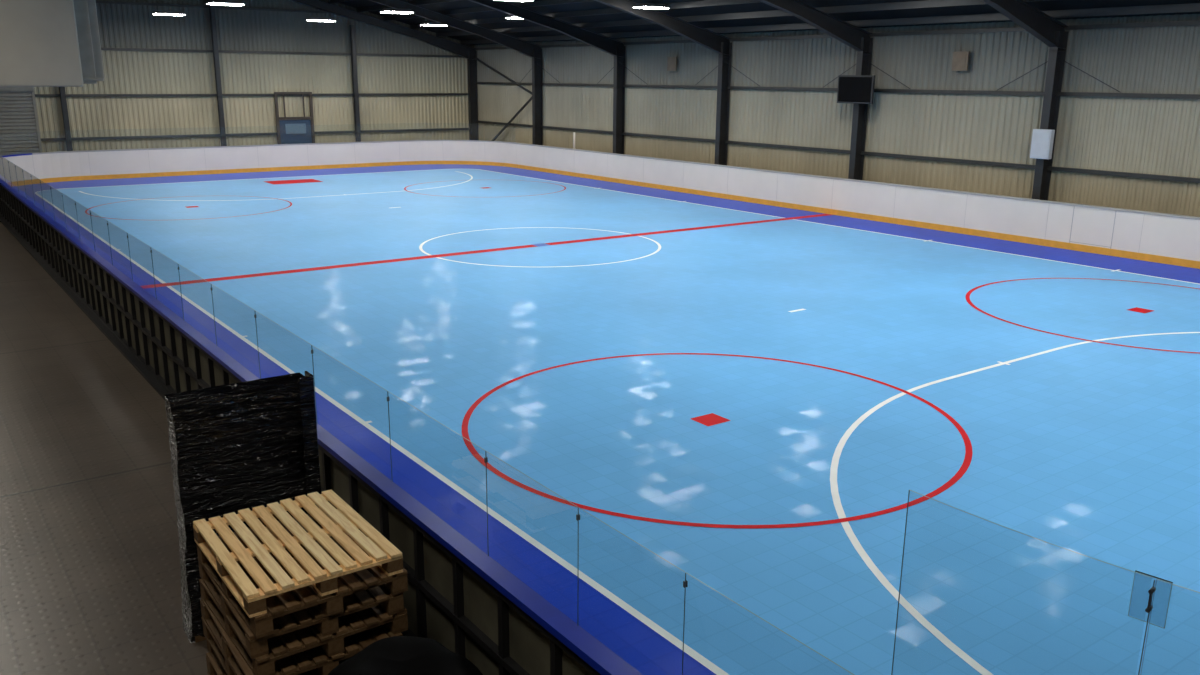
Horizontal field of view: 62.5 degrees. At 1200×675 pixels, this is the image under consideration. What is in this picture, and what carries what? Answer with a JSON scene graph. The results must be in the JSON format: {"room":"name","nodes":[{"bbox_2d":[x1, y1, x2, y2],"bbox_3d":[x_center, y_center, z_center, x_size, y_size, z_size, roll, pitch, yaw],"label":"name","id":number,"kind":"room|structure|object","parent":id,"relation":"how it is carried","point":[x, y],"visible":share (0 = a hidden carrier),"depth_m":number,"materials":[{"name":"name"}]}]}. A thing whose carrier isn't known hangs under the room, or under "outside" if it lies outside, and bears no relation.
{"room":"indoor hockey rink","nodes":[
{"label":"indoor hockey rink","id":0,"kind":"room"},
{"bbox_2d":[0,222,208,674],"bbox_3d":[-3.340,-1.538,22.545,30.400,0.270,52.400,-10,18,-35],"label":"floor","id":1,"kind":"structure","parent":0,"point":[90,570],"depth_m":9.87,"materials":[{"name":"concrete"}]},
{"bbox_2d":[0,180,14,231],"bbox_3d":[-16.367,-3.634,27.242,0.205,1.180,2.388,-10,18,-35],"label":"barrier","id":2,"kind":"object","parent":1,"relation":"on","point":[8,222],"visible":0.8,"depth_m":27.29,"materials":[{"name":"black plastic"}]},
{"bbox_2d":[2,157,11,186],"bbox_3d":[-16.124,-4.509,26.842,0.016,0.719,1.501,-10,18,-35],"label":"glass panel","id":3,"kind":"object","parent":2,"relation":"on","point":[4,161],"visible":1,"depth_m":26.87,"materials":[{"name":"clear glass"}]},
{"bbox_2d":[7,188,26,244],"bbox_3d":[-14.970,-3.129,25.373,0.205,1.180,2.388,-10,18,-35],"label":"barrier","id":4,"kind":"object","parent":1,"relation":"on","point":[18,233],"visible":0.85,"depth_m":25.43,"materials":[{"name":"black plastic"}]},
{"bbox_2d":[8,160,18,191],"bbox_3d":[-15.247,-4.192,25.668,0.016,0.719,1.501,-10,18,-35],"label":"glass panel","id":5,"kind":"object","parent":4,"relation":"on","point":[12,170],"visible":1,"depth_m":25.69,"materials":[{"name":"clear glass"}]},
{"bbox_2d":[15,165,25,197],"bbox_3d":[-14.369,-3.876,24.494,0.016,0.719,1.501,-10,18,-35],"label":"glass panel","id":6,"kind":"object","parent":4,"relation":"on","point":[19,174],"visible":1,"depth_m":24.51,"materials":[{"name":"glass"}]},
{"bbox_2d":[2,153,34,175],"bbox_3d":[-21.912,-6.177,36.724,0.341,1.180,2.174,3,15,9],"label":"barrier","id":7,"kind":"object","parent":1,"relation":"on","point":[24,161],"visible":0.27,"depth_m":37.27,"materials":[{"name":"white plastic"}]},
{"bbox_2d":[0,87,41,155],"bbox_3d":[-23.670,-7.937,38.244,3.480,3.780,0.160,-10,18,-35],"label":"roller shutter","id":8,"kind":"object","parent":1,"relation":"on","point":[18,110],"visible":0.66,"depth_m":38.75,"materials":[{"name":"metal"}]},
{"bbox_2d":[19,197,39,258],"bbox_3d":[-13.572,-2.625,23.504,0.205,1.180,2.388,-10,18,-35],"label":"barrier","id":9,"kind":"object","parent":1,"relation":"on","point":[32,245],"visible":0.88,"depth_m":23.55,"materials":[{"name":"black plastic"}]},
{"bbox_2d":[22,169,34,204],"bbox_3d":[-13.491,-3.559,23.319,0.016,0.719,1.501,-10,18,-35],"label":"glass panel","id":10,"kind":"object","parent":9,"relation":"on","point":[27,176],"visible":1,"depth_m":23.33,"materials":[{"name":"clear glass"}]},
{"bbox_2d":[31,174,43,211],"bbox_3d":[-12.613,-3.242,22.145,0.016,0.719,1.501,-10,18,-35],"label":"glass panel","id":11,"kind":"object","parent":9,"relation":"on","point":[36,186],"visible":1,"depth_m":22.16,"materials":[{"name":"clear glass"}]},
{"bbox_2d":[32,208,55,274],"bbox_3d":[-12.175,-2.121,21.635,0.205,1.180,2.388,-10,18,-35],"label":"barrier","id":12,"kind":"object","parent":1,"relation":"on","point":[46,260],"visible":0.91,"depth_m":21.68,"materials":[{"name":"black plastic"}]},
{"bbox_2d":[40,180,49,213],"bbox_3d":[-11.735,-2.926,20.970,0.016,0.719,1.501,-10,18,-35],"label":"glass panel","id":13,"kind":"object","parent":12,"relation":"on","point":[41,181],"visible":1,"depth_m":21.42,"materials":[{"name":"clear glass"}]},
{"bbox_2d":[47,220,74,295],"bbox_3d":[-10.778,-1.617,19.765,0.205,1.180,2.388,-10,18,-35],"label":"barrier","id":14,"kind":"object","parent":1,"relation":"on","point":[63,277],"visible":0.89,"depth_m":19.81,"materials":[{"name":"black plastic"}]},
{"bbox_2d":[32,150,90,182],"bbox_3d":[-21.029,-6.649,38.543,0.266,1.180,2.135,12,19,38],"label":"barrier","id":15,"kind":"object","parent":1,"relation":"on","point":[60,166],"visible":0.96,"depth_m":38.57,"materials":[{"name":"white plastic"}]},
{"bbox_2d":[59,87,72,150],"bbox_3d":[-21.534,-10.169,39.495,0.280,7.494,0.240,-10,18,-35],"label":"post","id":16,"kind":"object","parent":1,"relation":"on","point":[61,89],"visible":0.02,"depth_m":39.79,"materials":[{"name":"metal"}]},
{"bbox_2d":[66,235,98,320],"bbox_3d":[-9.381,-1.113,17.896,0.205,1.180,2.388,-10,18,-35],"label":"barrier","id":17,"kind":"object","parent":1,"relation":"on","point":[84,297],"visible":0.89,"depth_m":17.93,"materials":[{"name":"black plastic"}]},
{"bbox_2d":[88,253,127,350],"bbox_3d":[-7.984,-0.609,16.027,0.205,1.180,2.388,-10,18,-35],"label":"barrier","id":18,"kind":"object","parent":1,"relation":"on","point":[110,321],"visible":0.88,"depth_m":16.04,"materials":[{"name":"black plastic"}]},
{"bbox_2d":[88,148,150,179],"bbox_3d":[-19.412,-6.998,39.918,2.217,1.180,0.130,-10,18,-35],"label":"barrier","id":19,"kind":"object","parent":1,"relation":"on","point":[117,163],"visible":0.97,"depth_m":39.86,"materials":[{"name":"white plastic"}]},
{"bbox_2d":[117,276,164,391],"bbox_3d":[-6.586,-0.105,14.158,0.205,1.180,2.388,-10,18,-35],"label":"barrier","id":20,"kind":"object","parent":1,"relation":"on","point":[143,351],"visible":0.89,"depth_m":14.16,"materials":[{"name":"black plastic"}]},
{"bbox_2d":[147,147,206,176],"bbox_3d":[-17.615,-7.314,41.176,2.217,1.180,0.130,-10,18,-35],"label":"barrier","id":21,"kind":"object","parent":1,"relation":"on","point":[179,161],"visible":0.98,"depth_m":41.12,"materials":[{"name":"white plastic"}]},
{"bbox_2d":[153,305,212,399],"bbox_3d":[-5.189,0.399,12.289,0.205,1.180,2.388,-10,18,-35],"label":"barrier","id":22,"kind":"object","parent":1,"relation":"on","point":[185,365],"visible":0.61,"depth_m":12.45,"materials":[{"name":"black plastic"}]},
{"bbox_2d":[208,0,226,145],"bbox_3d":[-16.587,-11.237,42.905,0.280,7.902,0.240,-10,18,-35],"label":"post","id":23,"kind":"object","parent":1,"relation":"on","point":[211,7],"visible":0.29,"depth_m":42.81,"materials":[{"name":"metal"}]},
{"bbox_2d":[202,343,258,386],"bbox_3d":[-3.792,0.903,10.420,0.205,1.180,2.388,-10,18,-35],"label":"barrier","id":24,"kind":"object","parent":1,"relation":"on","point":[223,369],"visible":0.27,"depth_m":10.78,"materials":[{"name":"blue plastic"}]},
{"bbox_2d":[204,145,258,173],"bbox_3d":[-15.817,-7.631,42.434,2.217,1.180,0.130,-10,18,-35],"label":"barrier","id":25,"kind":"object","parent":1,"relation":"on","point":[242,158],"visible":0.94,"depth_m":42.37,"materials":[{"name":"white plastic"}]},
{"bbox_2d":[164,371,320,642],"bbox_3d":[-2.709,1.272,7.601,1.086,1.920,0.299,-10,18,-35],"label":"goods","id":26,"kind":"object","parent":1,"relation":"on","point":[234,447],"visible":0.6,"depth_m":7.41,"materials":[{"name":"black plastic"}]},
{"bbox_2d":[257,143,308,171],"bbox_3d":[-14.020,-7.947,43.692,2.217,1.180,0.130,-10,18,-35],"label":"barrier","id":27,"kind":"object","parent":1,"relation":"on","point":[273,157],"visible":0.98,"depth_m":43.63,"materials":[{"name":"white plastic"}]},
{"bbox_2d":[274,92,314,143],"bbox_3d":[-13.980,-9.537,45.388,1.720,3.390,0.100,-10,18,-35],"label":"door surround","id":28,"kind":"object","parent":1,"relation":"on","point":[311,117],"visible":0.88,"depth_m":45.05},
{"bbox_2d":[279,120,311,143],"bbox_3d":[-13.969,-8.929,45.516,1.450,2.150,0.150,-10,18,-35],"label":"door","id":29,"kind":"structure","parent":28,"relation":"attached to","point":[291,131],"depth_m":45.38,"materials":[{"name":"blue paint"}]},
{"bbox_2d":[307,142,355,169],"bbox_3d":[-12.223,-8.264,44.951,2.217,1.180,0.130,-10,18,-35],"label":"barrier","id":30,"kind":"object","parent":1,"relation":"on","point":[336,154],"visible":0.94,"depth_m":44.90,"materials":[{"name":"white plastic"}]},
{"bbox_2d":[317,423,388,531],"bbox_3d":[-2.395,1.407,8.550,0.205,1.180,2.388,-10,18,-35],"label":"barrier","id":31,"kind":"object","parent":1,"relation":"on","point":[343,471],"visible":0.16,"depth_m":8.01,"materials":[{"name":"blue plastic"}]},
{"bbox_2d":[311,345,386,419],"bbox_3d":[-2.029,0.576,7.986,0.016,0.719,1.571,-10,18,-35],"label":"glass panel","id":32,"kind":"object","parent":31,"relation":"on","point":[311,345],"visible":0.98,"depth_m":8.52,"materials":[{"name":"clear glass"}]},
{"bbox_2d":[349,25,360,141],"bbox_3d":[-11.525,-11.404,46.644,0.280,6.402,0.240,-10,18,-35],"label":"post","id":33,"kind":"object","parent":1,"relation":"on","point":[351,27],"visible":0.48,"depth_m":46.45,"materials":[{"name":"metal"}]},
{"bbox_2d":[354,140,399,166],"bbox_3d":[-10.425,-8.580,46.209,2.217,1.180,0.130,-10,18,-35],"label":"barrier","id":34,"kind":"object","parent":1,"relation":"on","point":[368,153],"visible":0.99,"depth_m":46.15,"materials":[{"name":"white plastic"}]},
{"bbox_2d":[290,0,478,139],"bbox_3d":[-18.401,-11.505,41.553,29.880,9.080,0.280,-10,18,-35],"label":"frame","id":35,"kind":"object","parent":1,"relation":"on","point":[468,52],"visible":0.84,"depth_m":48.48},
{"bbox_2d":[328,636,482,674],"bbox_3d":[-1.116,2.264,5.725,1.146,0.983,1.102,-10,18,-35],"label":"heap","id":36,"kind":"object","parent":1,"relation":"on","point":[395,655],"visible":1,"depth_m":5.62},
{"bbox_2d":[398,140,442,164],"bbox_3d":[-8.569,-8.843,47.264,2.135,1.180,0.266,-5,16,-20],"label":"barrier","id":37,"kind":"object","parent":1,"relation":"on","point":[412,152],"visible":0.99,"depth_m":47.27,"materials":[{"name":"white plastic"}]},
{"bbox_2d":[369,0,542,144],"bbox_3d":[-14.819,-10.213,36.762,29.880,9.080,0.280,-10,18,-35],"label":"frame","id":38,"kind":"object","parent":1,"relation":"on","point":[530,49],"visible":0.82,"depth_m":44.07,"materials":[{"name":"metal"}]},
{"bbox_2d":[442,140,484,164],"bbox_3d":[-6.514,-8.880,47.471,2.135,1.180,0.266,3,15,9],"label":"barrier","id":39,"kind":"object","parent":1,"relation":"on","point":[467,152],"visible":0.99,"depth_m":47.45,"materials":[{"name":"white plastic"}]},
{"bbox_2d":[373,479,561,674],"bbox_3d":[-0.998,1.911,6.681,0.205,1.180,2.388,-10,18,-35],"label":"barrier","id":40,"kind":"object","parent":1,"relation":"on","point":[458,597],"visible":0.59,"depth_m":6.59,"materials":[{"name":"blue plastic"}]},
{"bbox_2d":[387,391,485,481],"bbox_3d":[-1.143,0.896,6.800,0.016,0.719,1.461,-10,18,-35],"label":"glass panel","id":41,"kind":"object","parent":40,"relation":"on","point":[388,399],"visible":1,"depth_m":7.28,"materials":[{"name":"clear glass"}]},
{"bbox_2d":[484,451,577,555],"bbox_3d":[-0.420,1.156,5.833,0.016,0.719,1.011,-10,18,-35],"label":"glass panel","id":42,"kind":"object","parent":40,"relation":"on","point":[486,458],"visible":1,"depth_m":6.14,"materials":[{"name":"clear glass"}]},
{"bbox_2d":[484,141,515,167],"bbox_3d":[-4.629,-8.650,46.657,2.135,1.180,0.266,12,19,38],"label":"barrier","id":43,"kind":"object","parent":1,"relation":"on","point":[497,153],"visible":1,"depth_m":46.72,"materials":[{"name":"white plastic"}]},
{"bbox_2d":[473,56,531,140],"bbox_3d":[-4.696,-11.045,48.026,0.080,5.123,5.740,-10,18,-35],"label":"diagonal brace","id":44,"kind":"object","parent":1,"relation":"on","point":[474,57],"visible":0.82,"depth_m":47.46,"materials":[{"name":"paint"}]},
{"bbox_2d":[516,143,543,171],"bbox_3d":[-3.160,-8.209,45.029,0.130,1.180,2.388,-10,18,-35],"label":"barrier","id":45,"kind":"object","parent":1,"relation":"on","point":[528,156],"visible":1,"depth_m":44.98,"materials":[{"name":"white plastic"}]},
{"bbox_2d":[469,0,624,153],"bbox_3d":[-11.156,-8.892,31.861,29.880,9.080,0.280,-10,18,-35],"label":"frame","id":46,"kind":"object","parent":1,"relation":"on","point":[616,48],"visible":0.83,"depth_m":39.43,"materials":[{"name":"metal"}]},
{"bbox_2d":[544,146,573,175],"bbox_3d":[-1.763,-7.705,43.160,0.130,1.180,2.388,-10,18,-35],"label":"barrier","id":47,"kind":"object","parent":1,"relation":"on","point":[557,160],"visible":0.98,"depth_m":43.09,"materials":[{"name":"white plastic"}]},
{"bbox_2d":[574,149,607,180],"bbox_3d":[-0.366,-7.201,41.291,0.130,1.180,2.388,-10,18,-35],"label":"barrier","id":48,"kind":"object","parent":1,"relation":"on","point":[588,164],"visible":0.95,"depth_m":41.24,"materials":[{"name":"white plastic"}]},
{"bbox_2d":[544,613,642,674],"bbox_3d":[0.400,2.415,4.812,0.205,1.180,2.388,-10,18,-35],"label":"barrier","id":49,"kind":"object","parent":1,"relation":"on","point":[573,651],"visible":1,"depth_m":5.42,"materials":[{"name":"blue plastic"}]},
{"bbox_2d":[576,507,684,625],"bbox_3d":[0.136,1.357,5.089,0.016,0.719,0.891,-10,18,-35],"label":"glass panel","id":50,"kind":"object","parent":49,"relation":"on","point":[578,515],"visible":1,"depth_m":5.34,"materials":[{"name":"clear glass"}]},
{"bbox_2d":[682,572,853,674],"bbox_3d":[0.736,1.573,4.287,0.016,0.719,1.161,-10,18,-35],"label":"glass panel","id":51,"kind":"object","parent":49,"relation":"on","point":[685,583],"visible":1,"depth_m":4.49,"materials":[{"name":"clear glass"}]},
{"bbox_2d":[43,164,1199,674],"bbox_3d":[-1.369,-2.347,25.077,21.300,0.038,46.200,-10,18,-35],"label":"sports court","id":52,"kind":"object","parent":1,"relation":"on","point":[755,397],"visible":0.97,"depth_m":13.23,"materials":[{"name":"plastic"}]},
{"bbox_2d":[607,153,643,186],"bbox_3d":[1.032,-6.697,39.422,0.130,1.180,2.388,-10,18,-35],"label":"barrier","id":53,"kind":"object","parent":1,"relation":"on","point":[621,168],"visible":0.96,"depth_m":39.36,"materials":[{"name":"white plastic"}]},
{"bbox_2d":[594,0,731,164],"bbox_3d":[-7.492,-7.570,26.960,29.880,9.080,0.280,-10,18,-35],"label":"frame","id":54,"kind":"object","parent":1,"relation":"on","point":[720,44],"visible":0.84,"depth_m":34.92,"materials":[{"name":"metal"}]},
{"bbox_2d":[643,157,683,191],"bbox_3d":[2.429,-6.193,37.552,0.130,1.180,2.388,-10,18,-35],"label":"barrier","id":55,"kind":"object","parent":1,"relation":"on","point":[658,173],"visible":0.98,"depth_m":37.49,"materials":[{"name":"white plastic"}]},
{"bbox_2d":[683,161,727,198],"bbox_3d":[3.826,-5.689,35.683,0.130,1.180,2.388,-10,18,-35],"label":"barrier","id":56,"kind":"object","parent":1,"relation":"on","point":[705,179],"visible":0.97,"depth_m":35.61,"materials":[{"name":"white plastic"}]},
{"bbox_2d":[727,166,777,205],"bbox_3d":[5.223,-5.185,33.814,0.130,1.180,2.388,-10,18,-35],"label":"barrier","id":57,"kind":"object","parent":1,"relation":"on","point":[759,186],"visible":0.99,"depth_m":33.74,"materials":[{"name":"white plastic"}]},
{"bbox_2d":[776,171,833,213],"bbox_3d":[6.620,-4.681,31.945,0.130,1.180,2.388,-10,18,-35],"label":"barrier","id":58,"kind":"object","parent":1,"relation":"on","point":[806,192],"visible":0.91,"depth_m":31.87,"materials":[{"name":"white plastic"}]},
{"bbox_2d":[758,0,872,179],"bbox_3d":[-3.829,-6.248,22.059,29.880,9.080,0.280,-10,18,-35],"label":"frame","id":59,"kind":"object","parent":1,"relation":"on","point":[856,38],"visible":0.84,"depth_m":30.05,"materials":[{"name":"metal"}]},
{"bbox_2d":[837,75,874,103],"bbox_3d":[7.902,-7.600,30.271,0.308,0.840,1.360,-10,18,-35],"label":"wall screen","id":60,"kind":"object","parent":59,"relation":"attached to","point":[853,89],"visible":1,"depth_m":30.14,"materials":[{"name":"paint"}]},
{"bbox_2d":[831,177,895,223],"bbox_3d":[8.018,-4.176,30.076,0.130,1.180,2.388,-10,18,-35],"label":"barrier","id":61,"kind":"object","parent":1,"relation":"on","point":[860,199],"visible":0.98,"depth_m":30.00,"materials":[{"name":"white plastic"}]},
{"bbox_2d":[893,184,966,233],"bbox_3d":[9.415,-3.672,28.206,0.130,1.180,2.388,-10,18,-35],"label":"barrier","id":62,"kind":"object","parent":1,"relation":"on","point":[915,206],"visible":0.98,"depth_m":28.13,"materials":[{"name":"white plastic"}]},
{"bbox_2d":[963,192,1048,245],"bbox_3d":[10.812,-3.168,26.337,0.130,1.180,2.388,-10,18,-35],"label":"barrier","id":63,"kind":"object","parent":1,"relation":"on","point":[1016,219],"visible":0.98,"depth_m":26.25,"materials":[{"name":"white plastic"}]},
{"bbox_2d":[981,0,1067,199],"bbox_3d":[-0.165,-4.927,17.158,29.880,9.080,0.280,-10,18,-35],"label":"frame","id":64,"kind":"object","parent":1,"relation":"on","point":[1044,27],"visible":0.77,"depth_m":25.40,"materials":[{"name":"metal"}]},
{"bbox_2d":[1030,129,1054,158],"bbox_3d":[11.548,-5.053,25.803,0.175,0.750,0.520,-10,18,-35],"label":"electrical box","id":65,"kind":"object","parent":64,"relation":"attached to","point":[1042,139],"visible":1,"depth_m":25.71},
{"bbox_2d":[1044,201,1144,259],"bbox_3d":[12.209,-2.664,24.468,0.130,1.180,2.388,-10,18,-35],"label":"barrier","id":66,"kind":"object","parent":1,"relation":"on","point":[1110,231],"visible":1,"depth_m":24.39,"materials":[{"name":"white plastic"}]},
{"bbox_2d":[1137,211,1199,268],"bbox_3d":[13.607,-2.160,22.599,0.130,1.180,2.388,-10,18,-35],"label":"barrier","id":67,"kind":"object","parent":1,"relation":"on","point":[1172,239],"visible":1,"depth_m":22.96,"materials":[{"name":"white plastic"}]},
{"bbox_3d":[-1.985,2.441,6.683,0.972,0.139,1.219,-10,18,-35],"label":"wooden pallet","id":68,"kind":"object","parent":1,"relation":"on","visible":0},
{"bbox_2d":[206,652,222,674],"bbox_3d":[-1.988,2.308,6.639,0.975,0.139,1.217,-10,18,-35],"label":"wooden pallet","id":69,"kind":"object","parent":68,"relation":"on","point":[212,668],"visible":0.04,"depth_m":6.77,"materials":[{"name":"brown wood"}]},
{"bbox_2d":[206,639,340,674],"bbox_3d":[-1.993,2.158,6.662,0.963,0.139,1.224,-10,18,-35],"label":"wooden pallet","id":70,"kind":"object","parent":69,"relation":"on","point":[209,648],"visible":0.02,"depth_m":6.73,"materials":[{"name":"brown wood"}]},
{"bbox_2d":[202,617,371,674],"bbox_3d":[-1.985,2.038,6.570,0.975,0.139,1.228,-10,18,-35],"label":"wooden pallet","id":71,"kind":"object","parent":70,"relation":"on","point":[208,634],"visible":0.05,"depth_m":6.48,"materials":[{"name":"brown wood"}]},
{"bbox_2d":[200,577,402,674],"bbox_3d":[-1.994,1.900,6.546,0.983,0.139,1.231,-10,18,-35],"label":"wooden pallet","id":72,"kind":"object","parent":71,"relation":"on","point":[317,659],"visible":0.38,"depth_m":6.14,"materials":[{"name":"brown wood"}]},
{"bbox_2d":[199,579,407,674],"bbox_3d":[-1.978,1.759,6.534,0.982,0.139,1.229,-10,18,-35],"label":"wooden pallet","id":73,"kind":"object","parent":72,"relation":"on","point":[310,637],"visible":0.34,"depth_m":6.10,"materials":[{"name":"brown wood"}]},
{"bbox_2d":[198,560,403,658],"bbox_3d":[-1.987,1.621,6.509,0.984,0.139,1.234,-10,18,-35],"label":"wooden pallet","id":74,"kind":"object","parent":73,"relation":"on","point":[392,604],"visible":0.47,"depth_m":6.08,"materials":[{"name":"brown wood"}]},
{"bbox_2d":[197,514,407,638],"bbox_3d":[-1.966,1.490,6.461,0.978,0.139,1.222,-10,18,-35],"label":"wooden pallet","id":75,"kind":"object","parent":74,"relation":"on","point":[261,626],"visible":0.44,"depth_m":6.08,"materials":[{"name":"brown wood"}]},
{"bbox_2d":[193,490,402,617],"bbox_3d":[-1.984,1.356,6.420,0.963,0.139,1.222,-10,18,-35],"label":"wooden pallet","id":76,"kind":"object","parent":75,"relation":"on","point":[359,538],"visible":1,"depth_m":6.27,"materials":[{"name":"brown wood"}]},
{"bbox_3d":[1.930,2.851,3.207,0.740,1.180,2.100,-10,18,-35],"label":"barrier","id":77,"kind":"object","parent":1,"relation":"on","visible":0},
{"bbox_2d":[891,490,1151,674],"bbox_3d":[1.346,1.378,3.397,0.025,1.559,0.818,-11,19,-38],"label":"glass panel","id":78,"kind":"object","parent":77,"relation":"on","point":[909,490],"visible":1,"depth_m":3.44,"materials":[{"name":"clear glass"}]},
{"bbox_2d":[1128,571,1172,674],"bbox_3d":[1.614,1.456,3.086,0.100,1.570,0.030,15,20,43],"label":"fitting","id":79,"kind":"object","parent":77,"relation":"on","point":[1152,590],"visible":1,"depth_m":2.90,"materials":[{"name":"plastic"}]},
{"bbox_2d":[34,0,473,151],"bbox_3d":[-18.538,-11.666,41.709,30.000,9.450,0.126,-10,18,-35],"label":"wall","id":80,"kind":"structure","parent":0,"point":[120,25],"depth_m":43.90,"materials":[{"name":"metal"}]},
{"bbox_2d":[95,0,332,13],"bbox_3d":[-21.240,-13.339,39.070,22.900,0.105,0.090,-10,18,-35],"label":"beam","id":81,"kind":"structure","parent":80,"relation":"attached to","point":[97,1],"depth_m":42.14,"materials":[{"name":"metal"}]},
{"bbox_2d":[35,93,467,96],"bbox_3d":[-18.635,-10.264,41.847,29.400,0.105,0.090,-10,18,-35],"label":"beam","id":82,"kind":"structure","parent":80,"relation":"attached to","point":[325,94],"depth_m":43.68,"materials":[{"name":"metal"}]},
{"bbox_2d":[41,128,468,140],"bbox_3d":[-18.648,-8.600,42.285,29.400,0.105,0.090,-10,18,-35],"label":"beam","id":83,"kind":"structure","parent":80,"relation":"attached to","point":[435,129],"depth_m":43.53,"materials":[{"name":"metal"}]},
{"bbox_2d":[101,48,463,57],"bbox_3d":[-18.620,-12.043,41.379,29.400,0.105,0.090,-10,18,-35],"label":"beam","id":84,"kind":"structure","parent":80,"relation":"attached to","point":[116,49],"depth_m":44.16,"materials":[{"name":"metal"}]},
{"bbox_2d":[338,0,1199,44],"bbox_3d":[-3.278,-8.974,20.586,30.000,3.750,52.000,-10,18,-35],"label":"ceiling","id":85,"kind":"structure","parent":0,"point":[1050,4],"depth_m":32.64,"materials":[{"name":"metal"}]},
{"bbox_2d":[0,0,104,86],"bbox_3d":[-10.854,-6.402,17.820,3.040,3.623,1.150,-10,18,-35],"label":"ventilation unit","id":86,"kind":"object","parent":85,"relation":"hanging from","point":[44,43],"visible":1,"depth_m":17.99,"materials":[{"name":"paint"}]},
{"bbox_2d":[153,0,185,15],"bbox_3d":[-16.228,-13.581,36.870,1.080,2.939,0.640,-10,18,-35],"label":"pendant light","id":87,"kind":"object","parent":85,"relation":"hanging from","point":[173,13],"visible":1,"depth_m":37.04,"materials":[{"name":"white"}]},
{"bbox_2d":[205,0,244,5],"bbox_3d":[-11.926,-12.029,31.116,1.080,2.939,0.640,-10,18,-35],"label":"pendant light","id":88,"kind":"object","parent":85,"relation":"hanging from","point":[210,2],"visible":1,"depth_m":31.33,"materials":[{"name":"white"}]},
{"bbox_2d":[208,3,243,5],"bbox_3d":[-11.938,-10.618,31.487,1.000,0.021,0.560,-10,18,-35],"label":"diffuser","id":89,"kind":"object","parent":88,"relation":"attached to","point":[230,4],"depth_m":31.39,"materials":[{"name":"white"}]},
{"bbox_2d":[307,0,335,21],"bbox_3d":[-11.448,-13.878,40.362,1.080,1.811,0.640,-10,18,-35],"label":"pendant light","id":90,"kind":"object","parent":85,"relation":"hanging from","point":[311,18],"visible":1,"depth_m":40.35,"materials":[{"name":"white"}]},
{"bbox_2d":[380,5,414,13],"bbox_3d":[-7.147,-12.326,34.608,1.080,1.811,0.640,-10,18,-35],"label":"pendant light","id":91,"kind":"object","parent":85,"relation":"hanging from","point":[385,10],"visible":1,"depth_m":34.64,"materials":[{"name":"white"}]},
{"bbox_2d":[381,11,413,13],"bbox_3d":[-7.154,-11.460,34.836,1.000,0.021,0.560,-10,18,-35],"label":"diffuser","id":92,"kind":"object","parent":91,"relation":"attached to","point":[401,12],"depth_m":34.69,"materials":[{"name":"white"}]},
{"bbox_2d":[356,0,458,11],"bbox_3d":[3.854,-9.761,25.704,0.070,0.185,51.800,-10,18,-35],"label":"roof purlin","id":93,"kind":"structure","parent":85,"relation":"attached to","point":[418,2],"depth_m":41.28,"materials":[{"name":"grey metal"}]},
{"bbox_2d":[384,0,593,20],"bbox_3d":[4.946,-9.641,26.553,0.070,0.185,51.800,-10,18,-35],"label":"roof purlin","id":94,"kind":"structure","parent":85,"relation":"attached to","point":[541,2],"depth_m":39.38,"materials":[{"name":"grey metal"}]},
{"bbox_2d":[410,0,760,28],"bbox_3d":[6.038,-9.520,27.402,0.070,0.185,51.800,-10,18,-35],"label":"roof purlin","id":95,"kind":"structure","parent":85,"relation":"attached to","point":[703,3],"depth_m":35.34,"materials":[{"name":"grey metal"}]},
{"bbox_2d":[633,0,669,8],"bbox_3d":[1.636,-10.784,31.435,1.080,0.587,0.640,-10,18,-35],"label":"pendant light","id":96,"kind":"object","parent":85,"relation":"hanging from","point":[641,5],"visible":1,"depth_m":31.27,"materials":[{"name":"white"}]},
{"bbox_2d":[633,6,668,8],"bbox_3d":[1.634,-10.510,31.507,1.000,0.021,0.560,-10,18,-35],"label":"diffuser","id":97,"kind":"object","parent":96,"relation":"attached to","point":[642,7],"depth_m":31.36,"materials":[{"name":"white"}]},
{"bbox_2d":[436,0,1047,36],"bbox_3d":[7.130,-9.400,28.251,0.070,0.185,51.800,-10,18,-35],"label":"roof purlin","id":98,"kind":"structure","parent":85,"relation":"attached to","point":[924,3],"depth_m":30.87,"materials":[{"name":"grey metal"}]},
{"bbox_2d":[461,3,1199,43],"bbox_3d":[8.222,-9.279,29.100,0.070,0.185,51.800,-10,18,-35],"label":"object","id":99,"kind":"structure","parent":85,"relation":"attached to","point":[1187,7],"depth_m":27.73,"materials":[{"name":"grey metal"}]},
{"bbox_2d":[474,14,1199,216],"bbox_3d":[8.918,-6.607,30.340,0.226,5.900,52.000,-10,18,-35],"label":"wall","id":100,"kind":"structure","parent":0,"point":[1154,136],"depth_m":29.32,"materials":[{"name":"metal"}]},
{"bbox_2d":[667,57,676,70],"bbox_3d":[2.746,-10.453,37.718,0.060,0.520,0.500,-10,18,-35],"label":"wall plaque","id":101,"kind":"object","parent":100,"relation":"attached to","point":[671,61],"visible":1,"depth_m":37.67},
{"bbox_2d":[951,51,969,70],"bbox_3d":[10.149,-7.782,27.815,0.060,0.520,0.500,-10,18,-35],"label":"wall plaque","id":102,"kind":"object","parent":100,"relation":"attached to","point":[960,61],"visible":1,"depth_m":27.78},
{"bbox_3d":[10.825,-0.962,2.455,29.880,9.080,0.280,-10,18,-35],"label":"frame","id":103,"kind":"object","parent":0,"visible":0},
{"bbox_2d":[474,21,1199,49],"bbox_3d":[8.791,-9.094,29.601,0.080,0.105,51.840,-10,18,-35],"label":"beam","id":104,"kind":"structure","parent":103,"relation":"attached to","point":[1177,23],"depth_m":28.43,"materials":[{"name":"metal"}]},
{"bbox_2d":[475,82,1199,98],"bbox_3d":[8.778,-7.499,30.021,0.080,0.105,51.840,-10,18,-35],"label":"beam","id":105,"kind":"structure","parent":103,"relation":"attached to","point":[1030,93],"depth_m":28.93,"materials":[{"name":"metal"}]},
{"bbox_2d":[476,120,1199,182],"bbox_3d":[8.763,-5.642,30.510,0.080,0.105,51.840,-10,18,-35],"label":"beam","id":106,"kind":"structure","parent":103,"relation":"attached to","point":[1026,166],"depth_m":29.65,"materials":[{"name":"metal"}]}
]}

